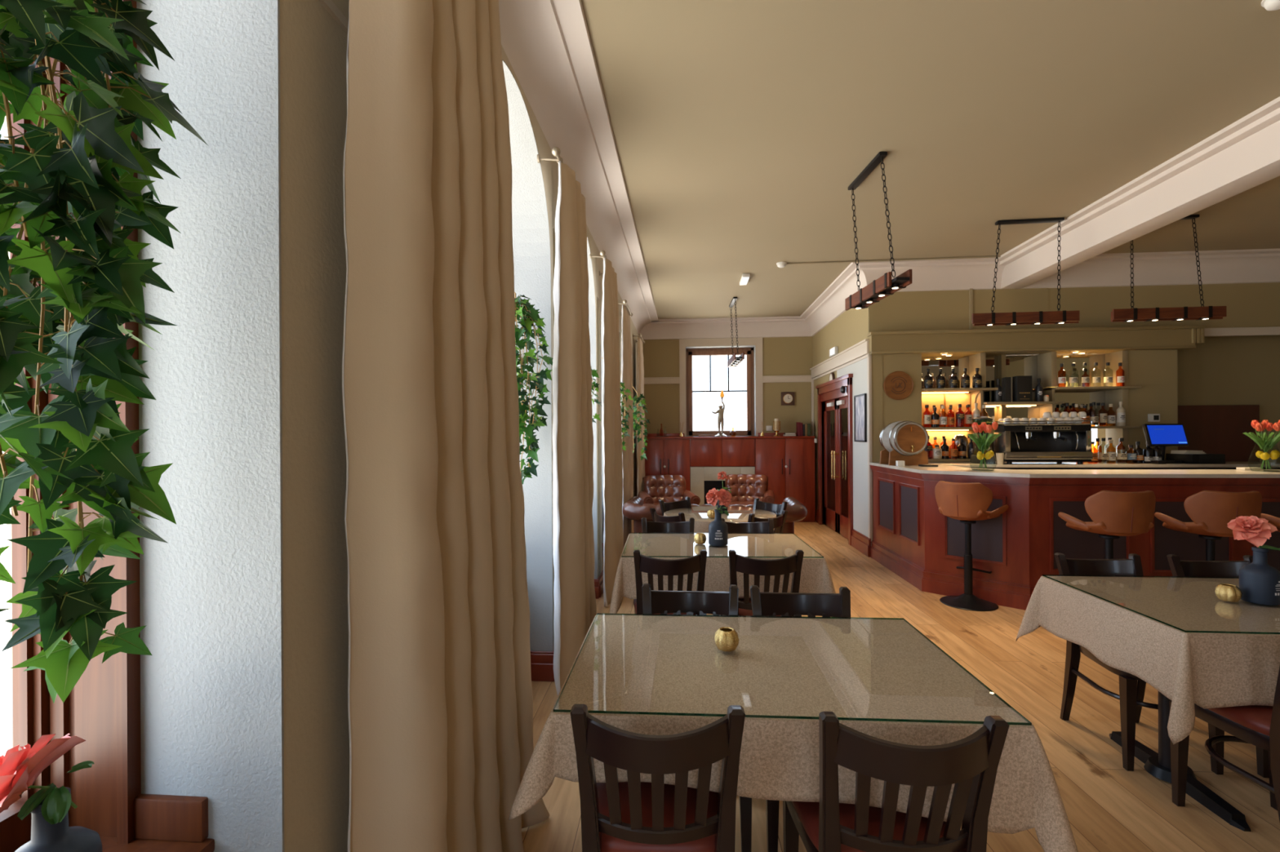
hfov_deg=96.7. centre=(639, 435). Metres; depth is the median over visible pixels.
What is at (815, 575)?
tablecloth
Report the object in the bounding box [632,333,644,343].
curtain rod
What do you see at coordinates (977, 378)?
bottle
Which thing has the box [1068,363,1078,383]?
bottle
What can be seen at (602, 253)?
curtain rod
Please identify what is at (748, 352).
window
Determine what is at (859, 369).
trim
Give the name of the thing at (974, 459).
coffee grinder
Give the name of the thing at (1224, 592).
tealight holder
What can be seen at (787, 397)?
wall clock
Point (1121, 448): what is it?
bottle
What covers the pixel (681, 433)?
reed diffuser
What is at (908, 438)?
barrel
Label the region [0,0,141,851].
window
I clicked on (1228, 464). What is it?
countertop
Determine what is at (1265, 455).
lemon
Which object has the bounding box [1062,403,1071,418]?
bottle
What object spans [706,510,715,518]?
tealight holder
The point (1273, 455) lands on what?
lemon
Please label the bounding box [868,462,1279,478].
countertop
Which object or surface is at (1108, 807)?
floor
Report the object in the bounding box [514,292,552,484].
ivy
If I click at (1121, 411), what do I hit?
bottle
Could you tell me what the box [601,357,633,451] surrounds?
ivy
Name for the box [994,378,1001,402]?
bottle
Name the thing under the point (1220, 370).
wall
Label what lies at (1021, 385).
gift box
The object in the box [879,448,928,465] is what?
cradle
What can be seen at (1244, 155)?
beam
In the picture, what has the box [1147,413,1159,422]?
thermostat
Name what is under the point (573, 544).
curtain
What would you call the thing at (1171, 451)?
pad
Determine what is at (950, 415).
bottle
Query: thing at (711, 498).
rose
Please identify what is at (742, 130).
ceiling
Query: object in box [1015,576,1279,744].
tablecloth
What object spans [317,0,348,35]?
trim
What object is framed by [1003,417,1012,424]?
coffee cup
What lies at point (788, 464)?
cabinet
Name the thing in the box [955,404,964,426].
bottle
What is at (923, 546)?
bar counter
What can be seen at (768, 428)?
light switch
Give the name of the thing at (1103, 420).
bottle
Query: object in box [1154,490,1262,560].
bar stool
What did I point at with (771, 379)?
trim
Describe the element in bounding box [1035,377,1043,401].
bottle
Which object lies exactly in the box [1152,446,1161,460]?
bottle
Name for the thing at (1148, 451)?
bottle
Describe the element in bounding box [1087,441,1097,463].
bottle
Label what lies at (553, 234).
trim
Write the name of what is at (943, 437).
bottle
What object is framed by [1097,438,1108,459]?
bottle
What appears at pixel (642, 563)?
dining chair
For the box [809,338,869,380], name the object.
trim
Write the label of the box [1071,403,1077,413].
bottle
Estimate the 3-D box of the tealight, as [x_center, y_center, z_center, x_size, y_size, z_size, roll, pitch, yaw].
[4.728,-0.426,6.620,0.056,0.075,0.056,0,0,5]
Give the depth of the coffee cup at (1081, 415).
6.15 m
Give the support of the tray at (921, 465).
on the bar counter at (923, 546)
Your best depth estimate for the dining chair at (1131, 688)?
2.83 m
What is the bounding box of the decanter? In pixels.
[659,423,662,435]
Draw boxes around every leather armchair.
[637,475,700,505]
[716,474,774,506]
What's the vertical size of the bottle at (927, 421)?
0.268 m
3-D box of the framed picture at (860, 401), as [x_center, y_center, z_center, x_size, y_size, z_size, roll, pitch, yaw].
[2.753,-0.210,7.111,0.025,0.590,0.440,0,0,5]
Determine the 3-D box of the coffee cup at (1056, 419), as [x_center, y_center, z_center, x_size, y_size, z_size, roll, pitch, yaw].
[4.524,-0.154,6.123,0.092,0.066,0.079,0,0,24]
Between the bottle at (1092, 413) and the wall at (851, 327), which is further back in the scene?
the wall at (851, 327)
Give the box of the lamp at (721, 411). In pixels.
[711,389,726,436]
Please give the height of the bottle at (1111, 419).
0.258 m
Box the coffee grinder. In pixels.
[970,417,995,463]
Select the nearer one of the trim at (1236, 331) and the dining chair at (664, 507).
the dining chair at (664, 507)
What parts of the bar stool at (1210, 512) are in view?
seat, backrest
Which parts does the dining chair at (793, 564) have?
leg, rail, seat, rail, leg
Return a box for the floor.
[521,520,1279,851]
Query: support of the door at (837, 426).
in the wall at (851, 327)
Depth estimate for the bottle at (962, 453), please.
6.65 m
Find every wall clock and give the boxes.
[781,391,795,405]
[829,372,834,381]
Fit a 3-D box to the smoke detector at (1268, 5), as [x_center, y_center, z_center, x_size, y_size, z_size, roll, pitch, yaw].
[2.929,-1.984,2.601,0.120,0.047,0.120,0,0,5]
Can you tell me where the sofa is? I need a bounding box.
[622,496,807,533]
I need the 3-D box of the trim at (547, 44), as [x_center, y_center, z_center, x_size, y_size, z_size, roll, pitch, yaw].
[-0.351,-1.856,3.715,0.345,0.285,12.750,0,0,5]
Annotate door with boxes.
[815,373,853,545]
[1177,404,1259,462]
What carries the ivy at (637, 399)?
hanging from the wall at (313, 46)
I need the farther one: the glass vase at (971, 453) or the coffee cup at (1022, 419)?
the coffee cup at (1022, 419)
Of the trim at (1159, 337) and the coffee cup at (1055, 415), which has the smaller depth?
the coffee cup at (1055, 415)
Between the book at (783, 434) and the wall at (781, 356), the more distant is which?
the wall at (781, 356)
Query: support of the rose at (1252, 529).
on the bottle vase at (1259, 581)
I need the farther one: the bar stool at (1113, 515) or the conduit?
the conduit
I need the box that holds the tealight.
[1043,395,1048,401]
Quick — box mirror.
[921,354,1105,425]
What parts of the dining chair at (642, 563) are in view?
leg, seat, rail, leg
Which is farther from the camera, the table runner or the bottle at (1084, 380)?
the table runner
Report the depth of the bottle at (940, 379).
6.68 m
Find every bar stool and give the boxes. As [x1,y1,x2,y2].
[934,480,1008,611]
[1057,490,1155,559]
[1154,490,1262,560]
[1260,513,1279,532]
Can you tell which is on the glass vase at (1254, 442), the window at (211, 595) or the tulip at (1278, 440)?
the tulip at (1278, 440)
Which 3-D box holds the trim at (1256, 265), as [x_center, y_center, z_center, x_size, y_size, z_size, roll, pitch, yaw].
[7.028,-1.882,6.321,5.190,0.315,0.262,0,0,5]
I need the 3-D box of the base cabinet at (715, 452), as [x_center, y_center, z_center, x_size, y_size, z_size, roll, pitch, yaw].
[1.406,0.297,9.782,1.086,0.470,0.366,0,0,5]
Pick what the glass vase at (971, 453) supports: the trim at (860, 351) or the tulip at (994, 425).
the tulip at (994, 425)
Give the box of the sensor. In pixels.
[840,386,845,393]
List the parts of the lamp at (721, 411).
lamp shade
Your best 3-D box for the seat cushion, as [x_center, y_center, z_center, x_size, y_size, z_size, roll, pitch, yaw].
[1.589,1.091,8.551,0.524,0.140,0.540,0,0,13]
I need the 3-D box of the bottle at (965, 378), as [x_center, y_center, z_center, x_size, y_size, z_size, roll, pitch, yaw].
[3.830,-0.669,6.700,0.098,0.238,0.098,0,0,-2]
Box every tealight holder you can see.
[693,533,706,544]
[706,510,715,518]
[714,626,738,651]
[1214,583,1242,602]
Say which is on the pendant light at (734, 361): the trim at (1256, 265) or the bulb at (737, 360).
the bulb at (737, 360)
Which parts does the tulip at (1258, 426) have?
stem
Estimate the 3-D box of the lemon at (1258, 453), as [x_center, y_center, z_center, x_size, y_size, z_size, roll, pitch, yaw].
[5.348,0.169,4.904,0.057,0.070,0.056,0,0,9]
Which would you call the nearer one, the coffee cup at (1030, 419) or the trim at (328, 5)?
the trim at (328, 5)
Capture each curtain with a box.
[342,0,549,851]
[552,160,596,695]
[602,257,623,606]
[620,304,634,547]
[636,336,644,496]
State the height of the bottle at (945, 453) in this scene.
0.238 m
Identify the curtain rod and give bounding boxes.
[537,146,563,163]
[589,250,606,275]
[618,299,632,316]
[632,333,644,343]
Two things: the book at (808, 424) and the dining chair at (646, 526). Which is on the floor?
the dining chair at (646, 526)
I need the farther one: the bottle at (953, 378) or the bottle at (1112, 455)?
the bottle at (953, 378)
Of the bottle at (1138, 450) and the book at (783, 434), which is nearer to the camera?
the bottle at (1138, 450)
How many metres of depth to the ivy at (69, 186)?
0.79 m
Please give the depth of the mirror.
6.90 m
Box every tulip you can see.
[966,422,986,468]
[968,425,995,467]
[971,422,986,468]
[972,424,997,467]
[973,425,986,468]
[978,422,1001,467]
[980,424,992,467]
[1243,419,1275,467]
[1248,422,1273,468]
[1250,419,1269,469]
[1251,422,1279,468]
[1253,422,1271,469]
[1257,420,1279,468]
[1261,422,1279,468]
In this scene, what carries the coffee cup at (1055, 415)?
on the coffee cup
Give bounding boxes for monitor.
[1142,423,1189,463]
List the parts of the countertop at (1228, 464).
cash drawer, drawer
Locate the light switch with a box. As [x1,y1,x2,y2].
[766,426,772,431]
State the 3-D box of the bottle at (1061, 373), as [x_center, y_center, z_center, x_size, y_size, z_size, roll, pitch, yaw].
[4.895,-0.692,6.601,0.078,0.273,0.078,0,0,10]
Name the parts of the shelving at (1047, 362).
led strip, panel, led strip, wood backing, shelf, shelf, panel, shelf, post, post, led strip, shelf, post, post, shelf, shelf, post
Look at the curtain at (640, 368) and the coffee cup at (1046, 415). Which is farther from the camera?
the curtain at (640, 368)
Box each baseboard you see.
[530,520,634,681]
[816,509,871,556]
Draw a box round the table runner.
[697,435,713,436]
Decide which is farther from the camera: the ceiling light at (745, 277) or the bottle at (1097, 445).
the ceiling light at (745, 277)
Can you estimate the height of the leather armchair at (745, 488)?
0.846 m
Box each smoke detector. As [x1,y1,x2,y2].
[776,262,786,267]
[1261,0,1279,10]
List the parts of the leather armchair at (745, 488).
arm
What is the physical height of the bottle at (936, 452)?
0.163 m
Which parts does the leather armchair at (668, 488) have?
arm, arm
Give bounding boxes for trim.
[99,793,214,851]
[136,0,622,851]
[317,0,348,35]
[498,0,657,334]
[552,231,599,559]
[640,257,1005,339]
[644,375,813,435]
[679,337,763,436]
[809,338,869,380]
[836,357,868,537]
[866,324,1205,355]
[866,353,872,546]
[968,288,973,329]
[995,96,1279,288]
[1021,248,1279,288]
[1204,326,1279,337]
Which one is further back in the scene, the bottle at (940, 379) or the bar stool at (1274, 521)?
the bottle at (940, 379)
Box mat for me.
[1235,467,1262,470]
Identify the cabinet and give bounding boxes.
[644,439,690,491]
[689,438,755,466]
[755,438,815,522]
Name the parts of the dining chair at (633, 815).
leg, seat, rail, rail, leg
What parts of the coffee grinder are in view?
hopper lid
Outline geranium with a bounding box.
[716,471,732,496]
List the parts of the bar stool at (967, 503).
backrest, seat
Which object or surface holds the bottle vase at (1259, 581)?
on the glass table cover at (1045, 575)
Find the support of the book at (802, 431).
on the mantel shelf at (766, 435)
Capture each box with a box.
[895,460,904,466]
[1001,377,1012,401]
[1012,375,1031,401]
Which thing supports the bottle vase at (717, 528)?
on the glass table cover at (821, 557)
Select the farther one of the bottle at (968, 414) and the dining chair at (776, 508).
the bottle at (968, 414)
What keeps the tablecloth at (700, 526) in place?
on the dining table
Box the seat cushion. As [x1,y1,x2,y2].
[728,501,754,506]
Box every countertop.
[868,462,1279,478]
[928,453,1279,469]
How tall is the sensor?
0.100 m
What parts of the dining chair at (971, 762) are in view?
leg, seat frame, leg, seat, rail, rail, leg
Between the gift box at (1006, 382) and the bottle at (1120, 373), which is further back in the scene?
the gift box at (1006, 382)
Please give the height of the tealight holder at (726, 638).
0.067 m
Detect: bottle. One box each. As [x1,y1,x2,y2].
[924,368,933,388]
[924,404,931,427]
[924,435,932,458]
[930,407,939,427]
[932,444,942,458]
[936,368,945,388]
[938,405,946,424]
[940,435,947,445]
[940,438,949,458]
[946,407,955,426]
[948,368,957,388]
[949,438,957,458]
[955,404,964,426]
[957,438,966,458]
[960,368,969,388]
[964,404,972,426]
[968,437,973,458]
[972,368,982,387]
[972,403,980,418]
[980,404,987,417]
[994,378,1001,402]
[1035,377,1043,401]
[1057,363,1066,386]
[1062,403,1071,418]
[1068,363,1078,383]
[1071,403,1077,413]
[1081,362,1089,382]
[1081,405,1089,423]
[1087,403,1095,426]
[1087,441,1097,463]
[1090,402,1098,422]
[1093,362,1101,382]
[1093,438,1102,462]
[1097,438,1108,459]
[1098,403,1107,426]
[1103,362,1113,382]
[1106,404,1115,423]
[1106,440,1115,460]
[1115,362,1124,386]
[1116,401,1125,426]
[1116,440,1125,462]
[1117,437,1127,459]
[1127,444,1137,459]
[1133,441,1143,463]
[1142,442,1153,463]
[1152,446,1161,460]
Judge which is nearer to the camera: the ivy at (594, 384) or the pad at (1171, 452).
the ivy at (594, 384)
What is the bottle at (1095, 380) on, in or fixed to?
on the shelving at (1047, 362)
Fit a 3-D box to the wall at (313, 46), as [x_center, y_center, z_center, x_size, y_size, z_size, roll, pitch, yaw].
[-0.802,-0.256,3.928,0.610,3.460,13.300,0,0,5]
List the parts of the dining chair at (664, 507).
leg, rail, leg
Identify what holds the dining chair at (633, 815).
on the floor
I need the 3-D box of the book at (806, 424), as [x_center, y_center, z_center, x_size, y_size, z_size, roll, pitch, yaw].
[2.809,-0.085,9.665,0.036,0.206,0.150,0,0,5]
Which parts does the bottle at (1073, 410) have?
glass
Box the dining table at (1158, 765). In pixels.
[1109,690,1251,831]
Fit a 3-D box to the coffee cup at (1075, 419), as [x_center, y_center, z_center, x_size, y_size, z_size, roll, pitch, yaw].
[4.703,-0.155,6.107,0.092,0.066,0.079,0,0,35]
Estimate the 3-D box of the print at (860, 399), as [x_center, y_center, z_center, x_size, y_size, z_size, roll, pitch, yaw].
[2.758,-0.210,7.111,0.013,0.550,0.400,0,0,5]
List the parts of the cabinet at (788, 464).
door, door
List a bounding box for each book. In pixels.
[782,434,795,435]
[795,422,800,435]
[800,422,803,435]
[802,424,804,435]
[804,423,807,435]
[807,423,810,435]
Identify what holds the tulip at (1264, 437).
on the glass vase at (1254, 442)
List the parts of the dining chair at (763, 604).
leg, leg, rail, leg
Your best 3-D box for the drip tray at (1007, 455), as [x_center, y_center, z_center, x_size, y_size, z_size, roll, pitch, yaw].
[4.341,0.218,6.145,0.870,0.080,0.250,0,0,5]
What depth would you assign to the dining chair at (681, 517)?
4.61 m
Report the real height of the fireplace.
0.925 m
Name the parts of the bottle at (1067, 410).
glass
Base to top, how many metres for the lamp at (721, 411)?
0.810 m
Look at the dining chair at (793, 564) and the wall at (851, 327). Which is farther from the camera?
the wall at (851, 327)
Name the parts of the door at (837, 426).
glass, handle, handle, glass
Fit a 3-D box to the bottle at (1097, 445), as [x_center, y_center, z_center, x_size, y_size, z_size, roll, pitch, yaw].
[5.166,0.172,6.423,0.078,0.273,0.078,0,0,5]
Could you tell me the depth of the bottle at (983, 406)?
6.70 m
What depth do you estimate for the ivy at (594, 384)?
4.80 m
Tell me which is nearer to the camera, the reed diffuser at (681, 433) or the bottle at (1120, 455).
the bottle at (1120, 455)
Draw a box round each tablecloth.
[508,614,1078,851]
[609,533,835,613]
[663,512,776,533]
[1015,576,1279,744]
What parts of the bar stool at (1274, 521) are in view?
seat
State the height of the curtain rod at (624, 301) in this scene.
0.048 m
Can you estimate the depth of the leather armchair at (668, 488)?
8.76 m
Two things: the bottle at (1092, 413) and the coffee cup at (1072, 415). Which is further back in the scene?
the bottle at (1092, 413)
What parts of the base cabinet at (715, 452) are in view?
cabinet door, cabinet door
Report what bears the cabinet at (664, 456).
on the floor
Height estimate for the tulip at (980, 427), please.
0.394 m
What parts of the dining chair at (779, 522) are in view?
leg, rail, leg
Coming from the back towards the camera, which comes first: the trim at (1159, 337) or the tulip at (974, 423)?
the trim at (1159, 337)
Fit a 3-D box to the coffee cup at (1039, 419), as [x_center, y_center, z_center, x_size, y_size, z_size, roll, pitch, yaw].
[4.343,-0.153,6.136,0.092,0.066,0.079,0,0,42]
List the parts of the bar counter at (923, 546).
leather panel, panel moulding, panel moulding, leather panel, leather panel, panel moulding, cornice moulding, panel moulding, leather panel, leather panel, panel moulding, panel moulding, leather panel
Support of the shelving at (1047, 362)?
attached to the wall at (1220, 370)
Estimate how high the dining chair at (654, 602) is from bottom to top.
0.849 m
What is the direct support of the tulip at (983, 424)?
on the glass vase at (971, 453)
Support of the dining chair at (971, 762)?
on the floor
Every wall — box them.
[4,0,639,851]
[642,337,813,485]
[812,306,869,524]
[868,282,1279,540]
[938,354,1005,430]
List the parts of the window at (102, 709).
sash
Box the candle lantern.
[773,418,780,436]
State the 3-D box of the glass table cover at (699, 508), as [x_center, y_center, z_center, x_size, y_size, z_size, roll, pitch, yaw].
[0.727,0.715,5.214,1.000,0.006,1.000,0,0,5]
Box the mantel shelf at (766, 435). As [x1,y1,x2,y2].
[644,432,814,439]
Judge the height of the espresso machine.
0.464 m
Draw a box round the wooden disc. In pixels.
[883,371,913,399]
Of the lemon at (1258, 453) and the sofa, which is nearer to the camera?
the lemon at (1258, 453)
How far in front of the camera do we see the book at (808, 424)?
9.59 m
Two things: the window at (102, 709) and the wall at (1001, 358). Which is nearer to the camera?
the window at (102, 709)
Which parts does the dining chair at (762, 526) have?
rail, leg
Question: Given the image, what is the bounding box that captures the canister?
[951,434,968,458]
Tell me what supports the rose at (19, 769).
in the bottle vase at (46, 837)
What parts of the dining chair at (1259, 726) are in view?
leg, seat frame, seat, leg, leg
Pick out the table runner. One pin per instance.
(698, 435)
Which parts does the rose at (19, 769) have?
stem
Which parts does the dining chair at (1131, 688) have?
leg, rail, seat frame, leg, leg, leg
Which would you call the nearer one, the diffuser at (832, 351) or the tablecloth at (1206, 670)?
the tablecloth at (1206, 670)
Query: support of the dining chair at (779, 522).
on the floor
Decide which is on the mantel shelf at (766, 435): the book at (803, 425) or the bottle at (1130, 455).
the book at (803, 425)
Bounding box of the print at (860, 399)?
[855,395,864,440]
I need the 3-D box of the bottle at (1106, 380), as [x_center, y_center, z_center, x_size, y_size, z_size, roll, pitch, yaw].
[5.399,-0.698,6.562,0.090,0.278,0.090,0,0,12]
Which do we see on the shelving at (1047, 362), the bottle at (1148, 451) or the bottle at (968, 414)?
the bottle at (968, 414)
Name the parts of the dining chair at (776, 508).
leg, rail, leg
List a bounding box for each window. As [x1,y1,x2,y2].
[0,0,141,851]
[685,347,754,435]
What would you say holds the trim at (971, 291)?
attached to the wall at (1220, 370)
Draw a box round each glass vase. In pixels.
[970,453,996,471]
[1248,441,1279,471]
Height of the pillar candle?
0.205 m
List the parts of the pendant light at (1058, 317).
chain, chain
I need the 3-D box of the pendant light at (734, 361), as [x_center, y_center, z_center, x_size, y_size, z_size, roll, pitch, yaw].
[1.385,-1.515,8.290,0.138,0.967,1.030,0,0,3]
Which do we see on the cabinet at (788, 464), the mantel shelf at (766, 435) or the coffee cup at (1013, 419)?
the mantel shelf at (766, 435)
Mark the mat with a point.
(1237, 468)
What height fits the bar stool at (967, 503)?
1.063 m
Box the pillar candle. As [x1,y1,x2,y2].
[774,418,778,431]
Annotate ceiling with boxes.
[581,0,1279,319]
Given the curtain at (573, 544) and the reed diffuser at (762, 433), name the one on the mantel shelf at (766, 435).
the reed diffuser at (762, 433)
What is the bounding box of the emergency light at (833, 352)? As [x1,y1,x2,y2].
[829,346,838,356]
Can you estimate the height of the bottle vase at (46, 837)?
0.228 m
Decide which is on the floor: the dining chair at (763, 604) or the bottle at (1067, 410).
the dining chair at (763, 604)
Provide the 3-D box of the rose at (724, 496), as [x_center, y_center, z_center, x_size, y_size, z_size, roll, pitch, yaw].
[0.535,0.430,3.645,0.112,0.170,0.078,0,0,5]
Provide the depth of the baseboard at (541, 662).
3.41 m
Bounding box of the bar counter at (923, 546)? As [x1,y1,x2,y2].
[868,462,1279,610]
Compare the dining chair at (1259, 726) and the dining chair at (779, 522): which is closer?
the dining chair at (1259, 726)
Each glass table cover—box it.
[553,613,1031,725]
[622,533,823,558]
[664,506,775,521]
[1042,574,1279,634]
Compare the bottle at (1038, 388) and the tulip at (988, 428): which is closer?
the tulip at (988, 428)
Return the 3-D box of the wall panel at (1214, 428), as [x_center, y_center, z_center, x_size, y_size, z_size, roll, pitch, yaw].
[6.919,0.536,6.854,0.960,1.790,0.059,0,0,5]
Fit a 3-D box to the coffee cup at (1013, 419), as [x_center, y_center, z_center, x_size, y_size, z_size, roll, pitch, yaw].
[4.069,-0.151,6.156,0.079,0.066,0.092,0,0,9]
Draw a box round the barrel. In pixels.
[879,421,928,456]
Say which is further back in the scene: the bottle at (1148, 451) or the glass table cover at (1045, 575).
the bottle at (1148, 451)
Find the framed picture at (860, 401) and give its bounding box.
[853,393,866,442]
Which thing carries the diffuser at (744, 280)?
attached to the ceiling light at (745, 277)
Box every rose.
[0,733,94,824]
[706,488,723,514]
[715,488,732,515]
[1226,515,1279,550]
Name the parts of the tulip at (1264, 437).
stem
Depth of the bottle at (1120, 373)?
6.52 m
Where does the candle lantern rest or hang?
on the mantel shelf at (766, 435)
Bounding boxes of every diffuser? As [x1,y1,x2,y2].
[679,422,684,436]
[741,277,749,284]
[760,422,765,436]
[830,347,834,355]
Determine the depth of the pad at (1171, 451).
6.13 m
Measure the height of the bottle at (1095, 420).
0.278 m
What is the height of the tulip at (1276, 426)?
0.394 m
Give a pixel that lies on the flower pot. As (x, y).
(718, 505)
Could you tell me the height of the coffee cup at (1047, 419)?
0.066 m
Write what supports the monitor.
on the countertop at (1228, 464)
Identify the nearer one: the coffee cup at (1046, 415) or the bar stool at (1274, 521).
the bar stool at (1274, 521)
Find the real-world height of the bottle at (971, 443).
0.273 m
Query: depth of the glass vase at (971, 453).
5.19 m
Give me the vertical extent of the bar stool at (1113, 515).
1.063 m
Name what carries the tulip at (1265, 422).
on the glass vase at (1254, 442)
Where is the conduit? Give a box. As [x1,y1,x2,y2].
[786,256,1000,264]
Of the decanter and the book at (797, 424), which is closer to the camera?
the book at (797, 424)
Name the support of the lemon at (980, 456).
in the glass vase at (971, 453)
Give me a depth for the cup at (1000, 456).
6.10 m
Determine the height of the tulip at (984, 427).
0.394 m
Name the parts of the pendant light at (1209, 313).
chain, chain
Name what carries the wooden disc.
attached to the wall at (1220, 370)
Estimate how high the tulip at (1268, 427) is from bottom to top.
0.394 m
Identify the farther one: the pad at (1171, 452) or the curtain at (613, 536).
the pad at (1171, 452)
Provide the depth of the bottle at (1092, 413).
6.68 m
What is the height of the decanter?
0.215 m
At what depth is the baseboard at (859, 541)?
7.09 m
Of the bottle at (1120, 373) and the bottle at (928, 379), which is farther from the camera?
the bottle at (928, 379)
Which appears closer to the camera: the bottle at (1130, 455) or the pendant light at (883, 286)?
the pendant light at (883, 286)
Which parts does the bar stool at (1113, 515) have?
seat, backrest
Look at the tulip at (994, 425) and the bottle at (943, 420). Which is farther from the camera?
the bottle at (943, 420)
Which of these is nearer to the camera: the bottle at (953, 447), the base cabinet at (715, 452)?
the bottle at (953, 447)
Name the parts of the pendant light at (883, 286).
chain, chain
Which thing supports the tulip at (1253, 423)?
on the glass vase at (1254, 442)
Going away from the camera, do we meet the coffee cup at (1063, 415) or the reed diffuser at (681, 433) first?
the coffee cup at (1063, 415)
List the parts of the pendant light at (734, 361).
chain, chain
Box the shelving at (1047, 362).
[921,350,1141,462]
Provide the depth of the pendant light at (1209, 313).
5.12 m
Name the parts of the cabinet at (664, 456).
door, handle, door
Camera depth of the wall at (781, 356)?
9.90 m
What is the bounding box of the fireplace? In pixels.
[690,466,755,506]
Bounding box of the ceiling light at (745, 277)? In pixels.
[739,273,750,285]
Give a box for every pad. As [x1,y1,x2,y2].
[1170,450,1203,452]
[1170,451,1204,453]
[1170,452,1205,453]
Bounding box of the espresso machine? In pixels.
[987,420,1093,464]
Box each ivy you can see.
[0,0,207,702]
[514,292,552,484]
[591,366,601,422]
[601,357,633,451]
[632,386,650,460]
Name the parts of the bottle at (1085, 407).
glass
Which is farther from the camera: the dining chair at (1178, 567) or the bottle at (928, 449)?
the bottle at (928, 449)
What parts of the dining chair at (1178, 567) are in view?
leg, rail, leg, leg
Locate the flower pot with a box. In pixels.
[717,499,727,513]
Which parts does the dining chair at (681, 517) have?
leg, rail, leg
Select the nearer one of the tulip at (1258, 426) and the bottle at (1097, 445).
the tulip at (1258, 426)
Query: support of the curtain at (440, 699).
hanging from the curtain rod
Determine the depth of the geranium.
5.21 m
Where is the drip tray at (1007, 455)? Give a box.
[993,451,1093,459]
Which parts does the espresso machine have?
panel, portafilter handle, button panel, head panel, tray trim, portafilter handle, button panel, panel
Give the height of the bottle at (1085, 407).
0.238 m
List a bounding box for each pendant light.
[727,297,744,367]
[844,151,911,311]
[972,217,1079,326]
[1111,214,1226,322]
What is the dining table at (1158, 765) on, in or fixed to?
on the floor
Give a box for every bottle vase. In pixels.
[14,786,102,851]
[708,509,728,546]
[1239,546,1279,605]
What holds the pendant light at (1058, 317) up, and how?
hanging from the ceiling
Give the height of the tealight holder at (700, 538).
0.067 m
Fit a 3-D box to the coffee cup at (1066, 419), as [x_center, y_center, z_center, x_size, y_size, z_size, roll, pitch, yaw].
[4.607,-0.154,6.112,0.079,0.066,0.092,0,0,11]
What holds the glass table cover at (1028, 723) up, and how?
on the tablecloth at (802, 667)
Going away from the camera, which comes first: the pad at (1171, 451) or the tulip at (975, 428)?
the tulip at (975, 428)
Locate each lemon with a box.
[976,452,983,460]
[984,452,991,459]
[1255,450,1263,457]
[1260,452,1270,460]
[1269,451,1279,459]
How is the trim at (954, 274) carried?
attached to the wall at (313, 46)
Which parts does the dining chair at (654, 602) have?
leg, rail, leg, leg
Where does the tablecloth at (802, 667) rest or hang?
on the dining table
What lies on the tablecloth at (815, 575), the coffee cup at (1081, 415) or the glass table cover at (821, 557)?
the glass table cover at (821, 557)
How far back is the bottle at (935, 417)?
6.73 m
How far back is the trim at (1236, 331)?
6.44 m
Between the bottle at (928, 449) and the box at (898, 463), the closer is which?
the box at (898, 463)
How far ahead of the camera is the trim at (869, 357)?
6.79 m
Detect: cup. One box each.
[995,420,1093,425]
[995,453,1004,464]
[997,418,1003,424]
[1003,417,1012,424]
[1011,417,1022,424]
[1020,417,1028,424]
[1028,417,1037,423]
[1037,417,1047,423]
[1042,412,1051,417]
[1046,417,1055,423]
[1051,412,1060,417]
[1055,417,1066,423]
[1060,412,1069,417]
[1064,417,1075,423]
[1068,412,1078,417]
[1072,417,1084,423]
[1077,412,1086,417]
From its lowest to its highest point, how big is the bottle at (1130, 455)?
0.203 m
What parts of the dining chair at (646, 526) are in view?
leg, rail, leg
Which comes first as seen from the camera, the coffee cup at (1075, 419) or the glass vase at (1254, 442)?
the glass vase at (1254, 442)
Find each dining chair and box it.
[569,703,745,851]
[633,549,706,614]
[641,517,694,533]
[641,583,751,851]
[649,507,685,522]
[658,497,691,515]
[720,550,804,616]
[721,518,773,533]
[747,510,787,533]
[749,585,850,851]
[753,497,787,517]
[782,711,1009,851]
[1053,552,1224,774]
[1166,554,1269,777]
[1169,666,1279,822]
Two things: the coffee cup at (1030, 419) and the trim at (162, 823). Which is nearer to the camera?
the trim at (162, 823)
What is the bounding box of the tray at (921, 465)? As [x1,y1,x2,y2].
[918,464,937,466]
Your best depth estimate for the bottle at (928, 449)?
6.67 m
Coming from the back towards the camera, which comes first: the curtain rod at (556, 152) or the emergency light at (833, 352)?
the emergency light at (833, 352)
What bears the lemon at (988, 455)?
in the glass vase at (971, 453)
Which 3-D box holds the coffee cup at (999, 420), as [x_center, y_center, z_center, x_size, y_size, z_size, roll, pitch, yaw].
[4.022,-0.151,6.320,0.079,0.066,0.092,0,0,13]

